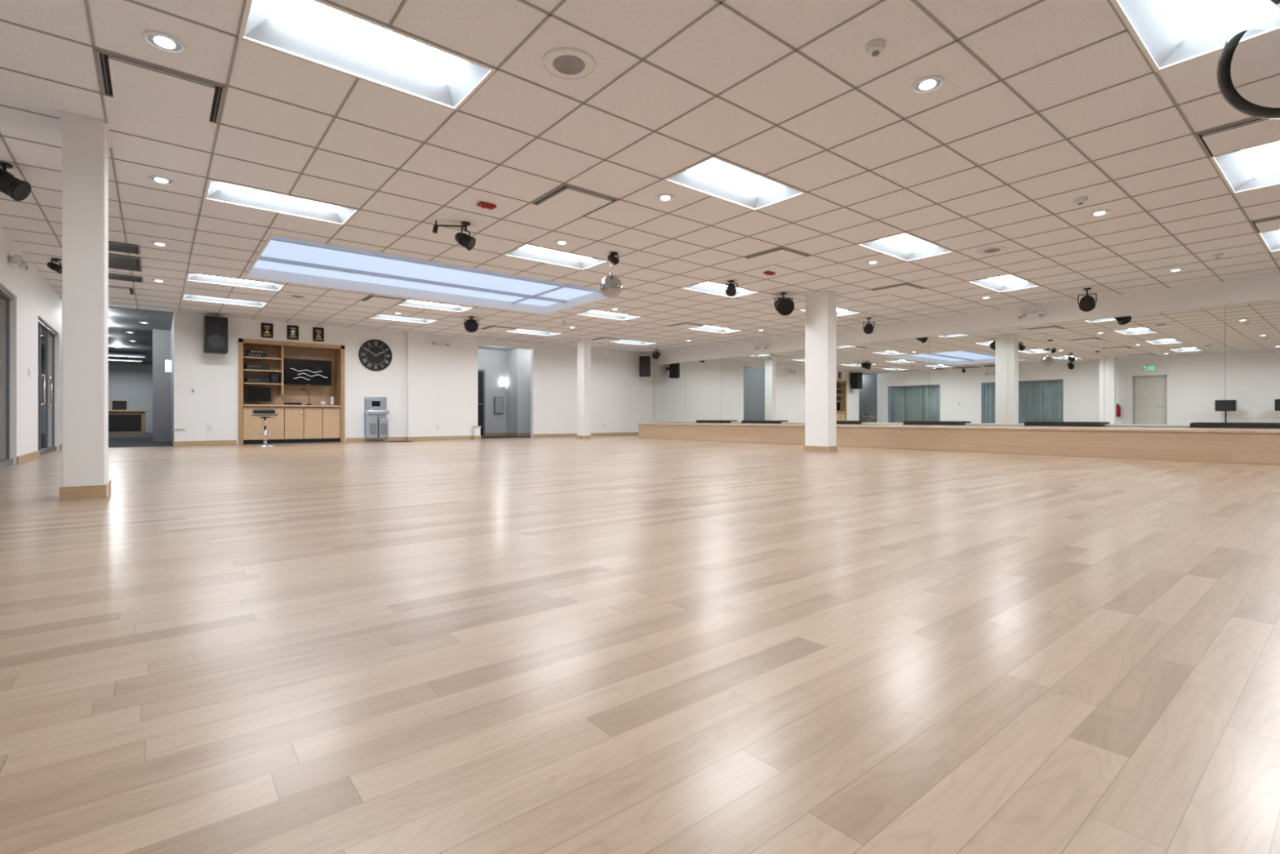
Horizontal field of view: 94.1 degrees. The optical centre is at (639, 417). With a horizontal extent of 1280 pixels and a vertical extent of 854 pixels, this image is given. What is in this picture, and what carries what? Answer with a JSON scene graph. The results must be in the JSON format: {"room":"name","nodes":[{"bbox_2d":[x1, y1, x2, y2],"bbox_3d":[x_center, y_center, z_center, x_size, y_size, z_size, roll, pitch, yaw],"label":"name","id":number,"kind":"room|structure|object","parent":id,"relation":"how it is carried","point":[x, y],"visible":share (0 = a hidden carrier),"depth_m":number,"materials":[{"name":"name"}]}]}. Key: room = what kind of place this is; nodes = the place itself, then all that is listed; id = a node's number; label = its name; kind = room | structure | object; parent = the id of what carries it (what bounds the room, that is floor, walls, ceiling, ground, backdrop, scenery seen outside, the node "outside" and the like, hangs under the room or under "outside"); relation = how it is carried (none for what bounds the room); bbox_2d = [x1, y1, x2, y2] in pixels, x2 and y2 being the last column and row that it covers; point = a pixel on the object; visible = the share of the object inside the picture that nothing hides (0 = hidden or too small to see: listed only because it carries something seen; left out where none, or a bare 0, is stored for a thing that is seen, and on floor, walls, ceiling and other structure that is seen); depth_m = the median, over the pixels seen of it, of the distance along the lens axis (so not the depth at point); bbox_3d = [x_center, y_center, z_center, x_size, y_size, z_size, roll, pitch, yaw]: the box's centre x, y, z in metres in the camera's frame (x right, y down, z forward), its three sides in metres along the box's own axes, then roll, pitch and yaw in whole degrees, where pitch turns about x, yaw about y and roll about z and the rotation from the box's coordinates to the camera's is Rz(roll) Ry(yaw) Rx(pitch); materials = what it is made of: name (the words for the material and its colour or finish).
{"room":"exercise studio","nodes":[
{"label":"exercise studio","id":0,"kind":"room"},
{"bbox_2d":[0,224,62,464],"bbox_3d":[-4.984,-0.787,3.874,0.150,2.745,18.700,0,0,-39],"label":"wall","id":1,"kind":"structure","parent":0,"point":[33,299],"depth_m":8.02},
{"bbox_2d":[0,284,13,468],"bbox_3d":[-7.218,-0.565,5.989,0.951,2.300,3.200,0,0,-39],"label":"door","id":2,"kind":"structure","parent":1,"relation":"in","point":[5,296],"depth_m":7.29,"materials":[{"name":"metal"}]},
{"bbox_2d":[8,253,29,271],"bbox_3d":[-7.491,-1.870,7.185,0.136,0.126,0.460,0,0,-39],"label":"emergency light","id":3,"kind":"object","parent":1,"relation":"attached to","point":[16,261],"visible":1,"depth_m":7.06,"materials":[{"name":"white metal"}]},
{"bbox_2d":[16,444,62,464],"bbox_3d":[-4.919,0.535,3.927,0.018,0.100,18.700,0,0,-39],"label":"baseboard","id":4,"kind":"structure","parent":1,"relation":"attached to","point":[28,456],"depth_m":8.06,"materials":[{"name":"brown wood"}]},
{"bbox_2d":[38,318,57,455],"bbox_3d":[-10.056,-0.565,9.481,0.951,2.300,2.700,0,0,-39],"label":"door","id":5,"kind":"structure","parent":1,"relation":"in","point":[46,335],"depth_m":9.98,"materials":[{"name":"metal"}]},
{"bbox_2d":[108,315,173,444],"bbox_3d":[-14.993,-0.787,17.260,5.800,2.745,14.700,0,0,-39],"label":"wall","id":6,"kind":"structure","parent":0,"point":[144,385],"depth_m":14.76,"materials":[{"name":"grey paint"}]},
{"bbox_2d":[164,360,172,372],"bbox_3d":[-10.671,-1.160,13.492,0.125,0.270,0.110,0,0,-39],"label":"wall sconce","id":7,"kind":"object","parent":6,"relation":"attached to","point":[168,362],"visible":1,"depth_m":13.45,"materials":[{"name":"silver metal"}]},
{"bbox_2d":[108,306,528,362],"bbox_3d":[-11.761,-2.185,19.983,14.250,0.050,14.550,0,0,-39],"label":"ceiling","id":8,"kind":"structure","parent":0,"point":[122,320],"depth_m":14.59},
{"bbox_2d":[108,356,142,361],"bbox_3d":[-18.561,-2.090,21.254,1.272,0.080,0.632,0,0,-39],"label":"ceiling light panel","id":9,"kind":"object","parent":8,"relation":"in","point":[109,357],"depth_m":21.32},
{"bbox_2d":[108,352,146,357],"bbox_3d":[-17.222,-2.090,19.765,1.272,0.080,0.632,0,0,-39],"label":"ceiling light panel","id":10,"kind":"object","parent":8,"relation":"in","point":[118,354],"depth_m":19.82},
{"bbox_2d":[173,311,653,444],"bbox_3d":[-4.492,-0.787,16.342,13.060,2.745,0.270,0,0,-39],"label":"wall","id":11,"kind":"structure","parent":0,"point":[425,385],"depth_m":15.23,"materials":[{"name":"paint"}]},
{"bbox_2d":[203,315,227,354],"bbox_3d":[-8.871,-1.715,12.454,0.400,0.740,0.481,0,0,-39],"label":"wall speaker","id":12,"kind":"object","parent":11,"relation":"attached to","point":[215,328],"visible":1,"depth_m":12.27,"materials":[{"name":"black plastic"}]},
{"bbox_2d":[261,322,273,337],"bbox_3d":[-8.277,-1.935,13.229,0.230,0.320,0.026,0,0,-39],"label":"framed piece","id":13,"kind":"object","parent":11,"relation":"attached to","point":[267,329],"visible":1,"depth_m":13.22,"materials":[{"name":"black plastic"}]},
{"bbox_2d":[287,324,298,339],"bbox_3d":[-7.889,-1.935,13.545,0.230,0.320,0.026,0,0,-39],"label":"framed piece","id":14,"kind":"object","parent":11,"relation":"attached to","point":[292,331],"visible":1,"depth_m":13.54,"materials":[{"name":"black plastic"}]},
{"bbox_2d":[312,327,324,342],"bbox_3d":[-7.486,-1.935,13.873,0.230,0.320,0.026,0,0,-39],"label":"framed piece","id":15,"kind":"object","parent":11,"relation":"attached to","point":[317,332],"visible":1,"depth_m":13.86,"materials":[{"name":"black plastic"}]},
{"bbox_2d":[358,339,391,370],"bbox_3d":[-6.500,-1.535,14.658,0.774,0.774,0.050,0,0,-39],"label":"wall clock","id":16,"kind":"object","parent":11,"relation":"attached to","point":[374,354],"visible":1,"depth_m":14.64,"materials":[{"name":"black plastic"}]},
{"bbox_2d":[364,396,389,439],"bbox_3d":[-6.417,0.005,14.555,0.520,1.040,0.315,0,0,-39],"label":"fountain","id":17,"kind":"object","parent":11,"relation":"attached to","point":[375,412],"visible":1,"depth_m":14.52,"materials":[{"name":"metal"}]},
{"bbox_2d":[184,431,638,445],"bbox_3d":[-4.505,0.535,16.223,12.890,0.100,0.138,0,0,-39],"label":"baseboard","id":18,"kind":"structure","parent":11,"relation":"attached to","point":[549,435],"depth_m":15.18,"materials":[{"name":"brown wood"}]},
{"bbox_2d":[431,341,449,346],"bbox_3d":[-5.194,-1.920,15.509,0.460,0.126,0.136,0,0,-39],"label":"emergency light","id":19,"kind":"object","parent":11,"relation":"attached to","point":[433,343],"visible":1,"depth_m":15.52,"materials":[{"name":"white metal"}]},
{"bbox_2d":[639,355,650,377],"bbox_3d":[0.159,-1.685,19.717,0.360,0.660,0.441,0,0,-1],"label":"wall speaker","id":20,"kind":"object","parent":11,"relation":"attached to","point":[644,361],"visible":1,"depth_m":19.50,"materials":[{"name":"black plastic"}]},
{"bbox_2d":[477,348,530,433],"bbox_3d":[-3.967,-0.787,18.360,4.200,2.745,2.200,0,0,-39],"label":"wall","id":21,"kind":"structure","parent":0,"point":[513,366],"depth_m":18.92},
{"bbox_2d":[477,368,484,435],"bbox_3d":[-5.143,-0.465,18.537,0.700,2.100,0.142,0,0,-39],"label":"door","id":22,"kind":"structure","parent":21,"relation":"in","point":[481,372],"depth_m":18.68,"materials":[{"name":"metal"}]},
{"bbox_2d":[493,396,502,413],"bbox_3d":[-4.530,-0.395,19.083,0.300,0.540,0.068,0,0,-39],"label":"electrical panel","id":23,"kind":"object","parent":21,"relation":"attached to","point":[498,401],"visible":1,"depth_m":19.04,"materials":[{"name":"grey paint"}]},
{"bbox_2d":[484,432,530,435],"bbox_3d":[-3.722,0.535,19.255,2.390,0.100,0.820,0,0,-39],"label":"baseboard","id":24,"kind":"structure","parent":21,"relation":"attached to","point":[486,433],"depth_m":18.92,"materials":[{"name":"brown wood"}]},
{"bbox_2d":[0,432,1279,853],"bbox_3d":[-4.703,0.615,13.477,17.000,0.060,33.550,0,0,-39],"label":"floor","id":25,"kind":"structure","parent":0,"point":[623,644],"depth_m":1.49,"materials":[{"name":"brown wood"}]},
{"bbox_2d":[57,110,111,500],"bbox_3d":[-4.141,-0.787,4.457,0.265,2.745,0.480,0,0,-39],"label":"column","id":26,"kind":"structure","parent":25,"relation":"on","point":[86,141],"depth_m":4.29,"materials":[{"name":"white paint"}]},
{"bbox_2d":[108,400,147,434],"bbox_3d":[-18.549,-0.015,21.238,1.560,1.200,0.720,0,0,-39],"label":"reception desk","id":27,"kind":"object","parent":25,"relation":"on","point":[122,420],"visible":0.69,"depth_m":21.16,"materials":[{"name":"brown wood"}]},
{"bbox_2d":[173,428,185,446],"bbox_3d":[-9.432,0.405,12.192,0.200,0.360,0.140,0,0,-39],"label":"end post","id":28,"kind":"object","parent":25,"relation":"on","point":[179,441],"visible":1,"depth_m":12.15,"materials":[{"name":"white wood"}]},
{"bbox_2d":[251,408,279,447],"bbox_3d":[-7.583,0.205,12.058,0.440,0.760,0.440,0,0,-39],"label":"bar stool","id":29,"kind":"object","parent":25,"relation":"on","point":[261,413],"visible":1,"depth_m":12.04,"materials":[{"name":"silver metal"}]},
{"bbox_2d":[238,337,344,444],"bbox_3d":[-8.048,-0.565,13.780,2.110,2.300,0.700,0,0,-39],"label":"tall cabinet","id":30,"kind":"object","parent":25,"relation":"on","point":[316,422],"visible":0.74,"depth_m":13.74,"materials":[{"name":"brown wood"}]},
{"bbox_2d":[244,386,271,404],"bbox_3d":[-8.552,-0.490,13.345,0.500,0.400,0.160,0,0,-39],"label":"computer monitor","id":31,"kind":"object","parent":30,"relation":"on","point":[257,394],"visible":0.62,"depth_m":13.33,"materials":[{"name":"black plastic"}]},
{"bbox_2d":[244,350,279,383],"bbox_3d":[-8.538,-1.135,13.463,0.630,0.720,0.335,0,0,-39],"label":"audio equipment","id":32,"kind":"object","parent":30,"relation":"in","point":[273,378],"visible":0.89,"depth_m":13.30,"materials":[{"name":"black plastic"}]},
{"bbox_2d":[283,358,331,386],"bbox_3d":[-7.870,-1.055,14.061,1.000,0.600,0.369,0,0,-39],"label":"television","id":33,"kind":"object","parent":30,"relation":"attached to","point":[295,371],"visible":1,"depth_m":13.91,"materials":[{"name":"black plastic"}]},
{"bbox_2d":[472,426,481,439],"bbox_3d":[-4.412,0.405,16.116,0.200,0.360,0.140,0,0,-39],"label":"trash can","id":34,"kind":"object","parent":25,"relation":"on","point":[476,429],"visible":0.94,"depth_m":16.08,"materials":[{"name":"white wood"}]},
{"bbox_2d":[576,337,591,439],"bbox_3d":[-1.544,-0.787,16.424,0.260,2.745,0.380,0,0,-39],"label":"column","id":35,"kind":"structure","parent":25,"relation":"on","point":[584,345],"depth_m":16.32,"materials":[{"name":"white paint"}]},
{"bbox_2d":[803,290,838,452],"bbox_3d":[3.150,-0.787,10.394,0.300,2.745,0.500,0,0,-39],"label":"column","id":36,"kind":"structure","parent":25,"relation":"on","point":[820,308],"depth_m":10.26,"materials":[{"name":"white paint"}]},
{"bbox_2d":[637,422,1279,465],"bbox_3d":[6.077,0.372,11.446,2.490,0.425,16.460,0,0,-39],"label":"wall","id":37,"kind":"structure","parent":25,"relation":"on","point":[1252,446],"depth_m":9.39,"materials":[{"name":"brown wood"}]},
{"bbox_2d":[695,420,730,422],"bbox_3d":[2.197,0.119,17.957,0.260,0.082,1.220,0,0,-39],"label":"floor convector","id":38,"kind":"structure","parent":37,"relation":"on","point":[697,421],"depth_m":17.79,"materials":[{"name":"black metal"}]},
{"bbox_2d":[741,420,781,423],"bbox_3d":[3.351,0.119,16.537,0.260,0.082,1.220,0,0,-39],"label":"floor mat","id":39,"kind":"object","parent":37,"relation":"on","point":[742,421],"depth_m":16.36,"materials":[{"name":"black plastic"}]},
{"bbox_2d":[836,420,862,424],"bbox_3d":[4.839,0.119,14.706,0.260,0.082,1.220,0,0,-39],"label":"floor convector","id":40,"kind":"structure","parent":37,"relation":"on","point":[838,422],"depth_m":14.34,"materials":[{"name":"black metal"}]},
{"bbox_2d":[902,421,964,425],"bbox_3d":[6.328,0.119,12.874,0.260,0.082,1.220,0,0,-39],"label":"floor mat","id":41,"kind":"object","parent":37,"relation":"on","point":[915,423],"depth_m":12.72,"materials":[{"name":"black plastic"}]},
{"bbox_2d":[1022,421,1106,426],"bbox_3d":[7.829,0.119,11.027,0.260,0.082,1.220,0,0,-39],"label":"floor mat","id":42,"kind":"object","parent":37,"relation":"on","point":[1030,423],"depth_m":10.88,"materials":[{"name":"black plastic"}]},
{"bbox_2d":[1188,422,1279,428],"bbox_3d":[9.317,0.119,9.195,0.260,0.082,1.220,0,0,-39],"label":"floor mat","id":43,"kind":"object","parent":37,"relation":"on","point":[1194,424],"depth_m":9.17,"materials":[{"name":"black plastic"}]},
{"bbox_2d":[0,0,1279,354],"bbox_3d":[0.719,-2.157,8.509,14.550,0.006,18.700,0,0,-39],"label":"ceiling","id":44,"kind":"structure","parent":0,"point":[1040,106],"depth_m":4.94,"materials":[{"name":"tile"}]},
{"bbox_2d":[0,161,31,201],"bbox_3d":[-5.413,-2.008,5.060,0.341,0.305,0.243,0,0,-39],"label":"stage light","id":45,"kind":"object","parent":44,"relation":"hanging from","point":[18,189],"visible":1,"depth_m":5.05,"materials":[{"name":"black plastic"}]},
{"bbox_2d":[46,257,62,274],"bbox_3d":[-7.941,-2.059,8.103,0.185,0.202,0.158,0,0,-39],"label":"stage light","id":46,"kind":"object","parent":44,"relation":"hanging from","point":[51,265],"visible":0.94,"depth_m":8.07,"materials":[{"name":"black plastic"}]},
{"bbox_2d":[108,285,134,294],"bbox_3d":[-8.879,-2.147,9.974,0.622,0.026,0.622,0,0,-39],"label":"ceiling vent","id":47,"kind":"object","parent":44,"relation":"in","point":[117,290],"visible":0.52,"depth_m":10.04,"materials":[{"name":"metal"}]},
{"bbox_2d":[108,240,140,254],"bbox_3d":[-6.667,-2.149,7.442,0.644,0.022,0.464,0,0,-39],"label":"ceiling vent","id":48,"kind":"object","parent":44,"relation":"in","point":[113,246],"visible":0.33,"depth_m":7.52,"materials":[{"name":"metal"}]},
{"bbox_2d":[108,253,142,271],"bbox_3d":[-7.278,-2.149,8.195,0.644,0.022,0.928,0,0,-39],"label":"ceiling vent","id":49,"kind":"object","parent":44,"relation":"in","point":[115,261],"visible":0.65,"depth_m":8.26,"materials":[{"name":"metal"}]},
{"bbox_2d":[108,272,142,282],"bbox_3d":[-8.004,-2.149,9.087,0.644,0.022,0.418,0,0,-39],"label":"ceiling vent","id":50,"kind":"object","parent":44,"relation":"in","point":[111,276],"visible":0.62,"depth_m":9.13,"materials":[{"name":"metal"}]},
{"bbox_2d":[96,48,225,124],"bbox_3d":[-3.135,-2.147,3.921,0.622,0.026,0.622,0,0,-39],"label":"ceiling vent","id":51,"kind":"object","parent":44,"relation":"in","point":[123,78],"visible":1,"depth_m":3.87,"materials":[{"name":"metal"}]},
{"bbox_2d":[147,175,174,185],"bbox_3d":[-4.346,-2.152,5.411,0.194,0.030,0.194,0,0,-39],"label":"recessed light","id":52,"kind":"object","parent":44,"relation":"in","point":[159,180],"visible":1,"depth_m":5.39,"materials":[{"name":"white metal"}]},
{"bbox_2d":[142,31,186,53],"bbox_3d":[-2.731,-2.152,3.424,0.194,0.030,0.194,0,0,-39],"label":"recessed light","id":53,"kind":"object","parent":44,"relation":"in","point":[158,40],"visible":1,"depth_m":3.41,"materials":[{"name":"white metal"}]},
{"bbox_2d":[181,293,268,307],"bbox_3d":[-7.637,-2.190,10.983,1.272,0.080,0.632,0,0,-39],"label":"ceiling light panel","id":54,"kind":"object","parent":44,"relation":"in","point":[184,296],"depth_m":11.13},
{"bbox_2d":[186,272,285,291],"bbox_3d":[-6.426,-2.190,9.493,1.272,0.080,0.632,0,0,-39],"label":"ceiling light panel","id":55,"kind":"object","parent":44,"relation":"in","point":[190,277],"depth_m":9.63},
{"bbox_2d":[203,178,359,225],"bbox_3d":[-3.601,-2.190,6.016,1.272,0.080,0.632,0,0,-39],"label":"ceiling light panel","id":56,"kind":"object","parent":44,"relation":"in","point":[215,190],"depth_m":6.09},
{"bbox_2d":[238,0,496,111],"bbox_3d":[-1.583,-2.190,3.533,1.272,0.080,0.632,0,0,-39],"label":"ceiling light panel","id":57,"kind":"object","parent":44,"relation":"in","point":[321,33],"depth_m":3.56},
{"bbox_2d":[360,294,406,304],"bbox_3d":[-4.688,-2.147,10.906,0.622,0.026,0.622,0,0,-39],"label":"ceiling vent","id":58,"kind":"object","parent":44,"relation":"in","point":[374,299],"visible":1,"depth_m":10.82,"materials":[{"name":"metal"}]},
{"bbox_2d":[369,313,437,323],"bbox_3d":[-5.154,-2.190,13.001,1.272,0.080,0.632,0,0,-39],"label":"ceiling light panel","id":59,"kind":"object","parent":44,"relation":"in","point":[378,316],"depth_m":13.18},
{"bbox_2d":[244,233,625,314],"bbox_3d":[-3.155,-2.244,9.717,5.260,0.192,2.720,0,0,-39],"label":"skylight","id":60,"kind":"object","parent":44,"relation":"attached to","point":[284,259],"visible":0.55,"depth_m":9.72,"materials":[{"name":"glass"}]},
{"bbox_2d":[397,299,472,311],"bbox_3d":[-3.943,-2.190,11.511,1.272,0.080,0.632,0,0,-39],"label":"ceiling light panel","id":61,"kind":"object","parent":44,"relation":"in","point":[408,302],"depth_m":11.68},
{"bbox_2d":[432,220,475,250],"bbox_3d":[-2.054,-2.007,6.600,0.457,0.305,0.188,0,0,-6],"label":"stage light","id":62,"kind":"object","parent":44,"relation":"hanging from","point":[464,240],"visible":1,"depth_m":6.57,"materials":[{"name":"black plastic"}]},
{"bbox_2d":[463,316,479,332],"bbox_3d":[-3.620,-1.986,12.822,0.316,0.348,0.378,0,0,-12],"label":"stage light","id":63,"kind":"object","parent":44,"relation":"hanging from","point":[471,325],"visible":1,"depth_m":12.67,"materials":[{"name":"black plastic"}]},
{"bbox_2d":[476,201,496,210],"bbox_3d":[-1.552,-2.135,6.032,0.180,0.050,0.100,0,0,-39],"label":"fire alarm strobe","id":64,"kind":"object","parent":44,"relation":"attached to","point":[485,206],"visible":1,"depth_m":6.00,"materials":[{"name":"red plastic"}]},
{"bbox_2d":[482,325,516,331],"bbox_3d":[-3.416,-2.147,14.414,0.622,0.026,0.622,0,0,-39],"label":"ceiling vent","id":65,"kind":"object","parent":44,"relation":"in","point":[492,327],"visible":1,"depth_m":14.31,"materials":[{"name":"metal"}]},
{"bbox_2d":[506,328,560,335],"bbox_3d":[-2.670,-2.190,15.019,1.272,0.080,0.632,0,0,-39],"label":"ceiling light panel","id":66,"kind":"object","parent":44,"relation":"in","point":[519,331],"depth_m":15.23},
{"bbox_2d":[503,244,608,270],"bbox_3d":[-1.117,-2.190,8.035,1.272,0.080,0.632,0,0,-39],"label":"ceiling light panel","id":67,"kind":"object","parent":44,"relation":"in","point":[526,251],"depth_m":8.17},
{"bbox_2d":[542,47,595,80],"bbox_3d":[-0.434,-2.153,3.642,0.330,0.018,0.330,0,0,-39],"label":"ceiling speaker","id":68,"kind":"object","parent":44,"relation":"in","point":[567,64],"depth_m":3.62},
{"bbox_2d":[531,184,617,217],"bbox_3d":[-0.652,-2.147,5.939,0.622,0.026,0.622,0,0,-39],"label":"ceiling vent","id":69,"kind":"object","parent":44,"relation":"in","point":[566,198],"visible":1,"depth_m":5.88,"materials":[{"name":"metal"}]},
{"bbox_2d":[591,337,621,342],"bbox_3d":[-0.932,-2.147,16.432,0.622,0.026,0.622,0,0,-39],"label":"ceiling vent","id":70,"kind":"object","parent":44,"relation":"in","point":[603,339],"visible":1,"depth_m":16.39,"materials":[{"name":"metal"}]},
{"bbox_2d":[575,309,640,319],"bbox_3d":[-0.652,-2.190,12.536,1.272,0.080,0.632,0,0,-39],"label":"ceiling light panel","id":71,"kind":"object","parent":44,"relation":"in","point":[593,313],"depth_m":12.74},
{"bbox_2d":[600,254,622,297],"bbox_3d":[-0.386,-1.880,7.959,0.300,0.560,0.300,0,0,-39],"label":"disco ball","id":72,"kind":"object","parent":44,"relation":"hanging from","point":[611,286],"visible":0.92,"depth_m":7.86,"materials":[{"name":"silver mirror"}]},
{"bbox_2d":[608,251,618,265],"bbox_3d":[-0.348,-2.083,7.814,0.150,0.153,0.133,0,0,-19],"label":"stage light","id":73,"kind":"object","parent":44,"relation":"hanging from","point":[612,258],"visible":1,"depth_m":7.77,"materials":[{"name":"black plastic"}]},
{"bbox_2d":[609,339,656,345],"bbox_3d":[-0.187,-2.190,17.038,1.272,0.080,0.632,0,0,-39],"label":"ceiling light panel","id":74,"kind":"object","parent":44,"relation":"in","point":[626,341],"depth_m":17.28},
{"bbox_2d":[655,193,675,201],"bbox_3d":[0.249,-2.152,5.846,0.194,0.030,0.194,0,0,-39],"label":"recessed light","id":75,"kind":"object","parent":44,"relation":"in","point":[665,197],"visible":1,"depth_m":5.82,"materials":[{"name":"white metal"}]},
{"bbox_2d":[667,322,705,328],"bbox_3d":[1.086,-2.147,13.949,0.622,0.026,0.622,0,0,-39],"label":"ceiling vent","id":76,"kind":"object","parent":44,"relation":"in","point":[686,325],"visible":1,"depth_m":13.90,"materials":[{"name":"metal"}]},
{"bbox_2d":[688,325,741,333],"bbox_3d":[1.831,-2.190,14.554,1.272,0.080,0.632,0,0,-39],"label":"ceiling light panel","id":77,"kind":"object","parent":44,"relation":"in","point":[707,328],"depth_m":14.80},
{"bbox_2d":[680,280,759,297],"bbox_3d":[1.366,-2.190,10.053,1.272,0.080,0.632,0,0,-39],"label":"ceiling light panel","id":78,"kind":"object","parent":44,"relation":"in","point":[710,287],"depth_m":10.18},
{"bbox_2d":[724,280,737,296],"bbox_3d":[1.445,-2.033,9.417,0.231,0.254,0.220,0,0,-39],"label":"stage light","id":79,"kind":"object","parent":44,"relation":"hanging from","point":[731,291],"visible":1,"depth_m":9.37,"materials":[{"name":"black plastic"}]},
{"bbox_2d":[662,155,806,210],"bbox_3d":[0.901,-2.190,5.551,1.272,0.080,0.632,0,0,-39],"label":"ceiling light panel","id":80,"kind":"object","parent":44,"relation":"in","point":[716,177],"depth_m":5.63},
{"bbox_2d":[743,246,810,265],"bbox_3d":[1.832,-2.147,7.957,0.622,0.026,0.622,0,0,-39],"label":"ceiling vent","id":81,"kind":"object","parent":44,"relation":"in","point":[780,255],"visible":1,"depth_m":7.91,"materials":[{"name":"metal"}]},
{"bbox_2d":[774,292,794,315],"bbox_3d":[2.485,-1.957,10.366,0.324,0.406,0.410,0,0,-9],"label":"stage light","id":82,"kind":"object","parent":44,"relation":"hanging from","point":[784,306],"visible":1,"depth_m":10.22,"materials":[{"name":"black plastic"}]},
{"bbox_2d":[798,307,859,316],"bbox_3d":[3.849,-2.190,12.071,1.272,0.080,0.632,0,0,-39],"label":"ceiling light panel","id":83,"kind":"object","parent":44,"relation":"in","point":[840,312],"depth_m":12.37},
{"bbox_2d":[862,317,874,333],"bbox_3d":[4.970,-1.982,12.936,0.232,0.357,0.319,0,0,34],"label":"stage light","id":84,"kind":"object","parent":44,"relation":"hanging from","point":[868,327],"visible":1,"depth_m":12.85,"materials":[{"name":"black plastic"}]},
{"bbox_2d":[865,39,885,56],"bbox_3d":[1.367,-2.132,3.456,0.110,0.055,0.110,0,0,-39],"label":"smoke detector","id":85,"kind":"object","parent":44,"relation":"attached to","point":[875,47],"visible":1,"depth_m":3.43,"materials":[{"name":"plastic"}]},
{"bbox_2d":[871,283,924,294],"bbox_3d":[4.315,-2.147,9.976,0.622,0.026,0.622,0,0,-39],"label":"ceiling vent","id":86,"kind":"object","parent":44,"relation":"in","point":[904,287],"visible":1,"depth_m":9.92,"materials":[{"name":"metal"}]},
{"bbox_2d":[856,232,954,261],"bbox_3d":[3.384,-2.190,7.569,1.272,0.080,0.632,0,0,-39],"label":"ceiling light panel","id":87,"kind":"object","parent":44,"relation":"in","point":[905,246],"depth_m":7.71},
{"bbox_2d":[911,75,944,93],"bbox_3d":[1.863,-2.152,3.859,0.194,0.030,0.194,0,0,-39],"label":"recessed light","id":88,"kind":"object","parent":44,"relation":"in","point":[931,83],"visible":1,"depth_m":3.84,"materials":[{"name":"white metal"}]},
{"bbox_2d":[651,273,1279,365],"bbox_3d":[6.334,-1.972,13.072,0.120,0.375,18.700,0,0,-39],"label":"soffit beam","id":89,"kind":"structure","parent":44,"relation":"attached to","point":[1261,288],"depth_m":11.42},
{"bbox_2d":[1017,311,1044,319],"bbox_3d":[7.509,-1.960,11.424,0.136,0.126,0.460,0,0,-39],"label":"emergency light","id":90,"kind":"object","parent":89,"relation":"attached to","point":[1041,313],"visible":1,"depth_m":11.44,"materials":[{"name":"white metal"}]},
{"bbox_2d":[977,246,1006,254],"bbox_3d":[4.533,-2.153,7.678,0.330,0.018,0.330,0,0,-39],"label":"ceiling speaker","id":91,"kind":"object","parent":44,"relation":"in","point":[992,250],"depth_m":7.66},
{"bbox_2d":[968,274,1040,292],"bbox_3d":[5.867,-2.190,9.588,1.272,0.080,0.632,0,0,-39],"label":"ceiling light panel","id":92,"kind":"object","parent":44,"relation":"in","point":[1007,282],"depth_m":9.78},
{"bbox_2d":[1073,196,1087,204],"bbox_3d":[4.347,-2.132,5.878,0.110,0.055,0.110,0,0,-39],"label":"smoke detector","id":93,"kind":"object","parent":44,"relation":"attached to","point":[1081,200],"visible":1,"depth_m":5.85,"materials":[{"name":"plastic"}]},
{"bbox_2d":[1077,288,1097,311],"bbox_3d":[7.497,-1.964,9.979,0.330,0.393,0.256,0,0,-39],"label":"stage light","id":94,"kind":"object","parent":44,"relation":"hanging from","point":[1087,303],"visible":1,"depth_m":9.92,"materials":[{"name":"black plastic"}]},
{"bbox_2d":[1088,209,1111,216],"bbox_3d":[4.843,-2.152,6.281,0.194,0.030,0.194,0,0,-39],"label":"recessed light","id":95,"kind":"object","parent":44,"relation":"in","point":[1101,212],"visible":1,"depth_m":6.26,"materials":[{"name":"white metal"}]},
{"bbox_2d":[1110,0,1279,72],"bbox_3d":[2.919,-2.190,3.068,1.272,0.080,0.632,0,0,-39],"label":"ceiling light panel","id":96,"kind":"object","parent":44,"relation":"in","point":[1169,33],"depth_m":3.34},
{"bbox_2d":[1195,117,1279,157],"bbox_3d":[4.657,-2.147,4.481,0.622,0.026,0.622,0,0,-39],"label":"ceiling vent","id":97,"kind":"object","parent":44,"relation":"in","point":[1255,131],"visible":1,"depth_m":4.52,"materials":[{"name":"metal"}]},
{"bbox_2d":[1208,140,1279,194],"bbox_3d":[5.402,-2.190,5.086,1.272,0.080,0.632,0,0,-39],"label":"ceiling light panel","id":98,"kind":"object","parent":44,"relation":"in","point":[1255,167],"depth_m":5.25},
{"bbox_2d":[1217,0,1279,119],"bbox_3d":[3.307,-1.839,2.971,0.620,0.629,0.620,0,0,4],"label":"ring light","id":99,"kind":"object","parent":44,"relation":"hanging from","point":[1225,85],"visible":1,"depth_m":3.21,"materials":[{"name":"black metal"}]},
{"bbox_2d":[1250,216,1279,233],"bbox_3d":[7.141,-2.147,6.499,0.622,0.026,0.622,0,0,-39],"label":"ceiling vent","id":100,"kind":"object","parent":44,"relation":"in","point":[1272,224],"visible":1,"depth_m":6.60,"materials":[{"name":"metal"}]},
{"bbox_2d":[1257,229,1279,252],"bbox_3d":[7.886,-2.190,7.104,1.272,0.080,0.632,0,0,-39],"label":"ceiling light panel","id":101,"kind":"object","parent":44,"relation":"in","point":[1270,239],"depth_m":7.31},
{"bbox_2d":[653,422,1190,426],"bbox_3d":[6.486,-0.787,13.099,0.150,2.745,18.850,0,0,-39],"label":"wall","id":102,"kind":"structure","parent":0,"point":[654,422],"depth_m":12.30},
{"bbox_2d":[653,299,1279,426],"bbox_3d":[6.366,-0.820,13.098,0.034,1.930,18.660,0,0,-39],"label":"wall mirror","id":103,"kind":"object","parent":102,"relation":"attached to","point":[1215,364],"visible":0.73,"depth_m":11.48,"materials":[{"name":"white mirror"}]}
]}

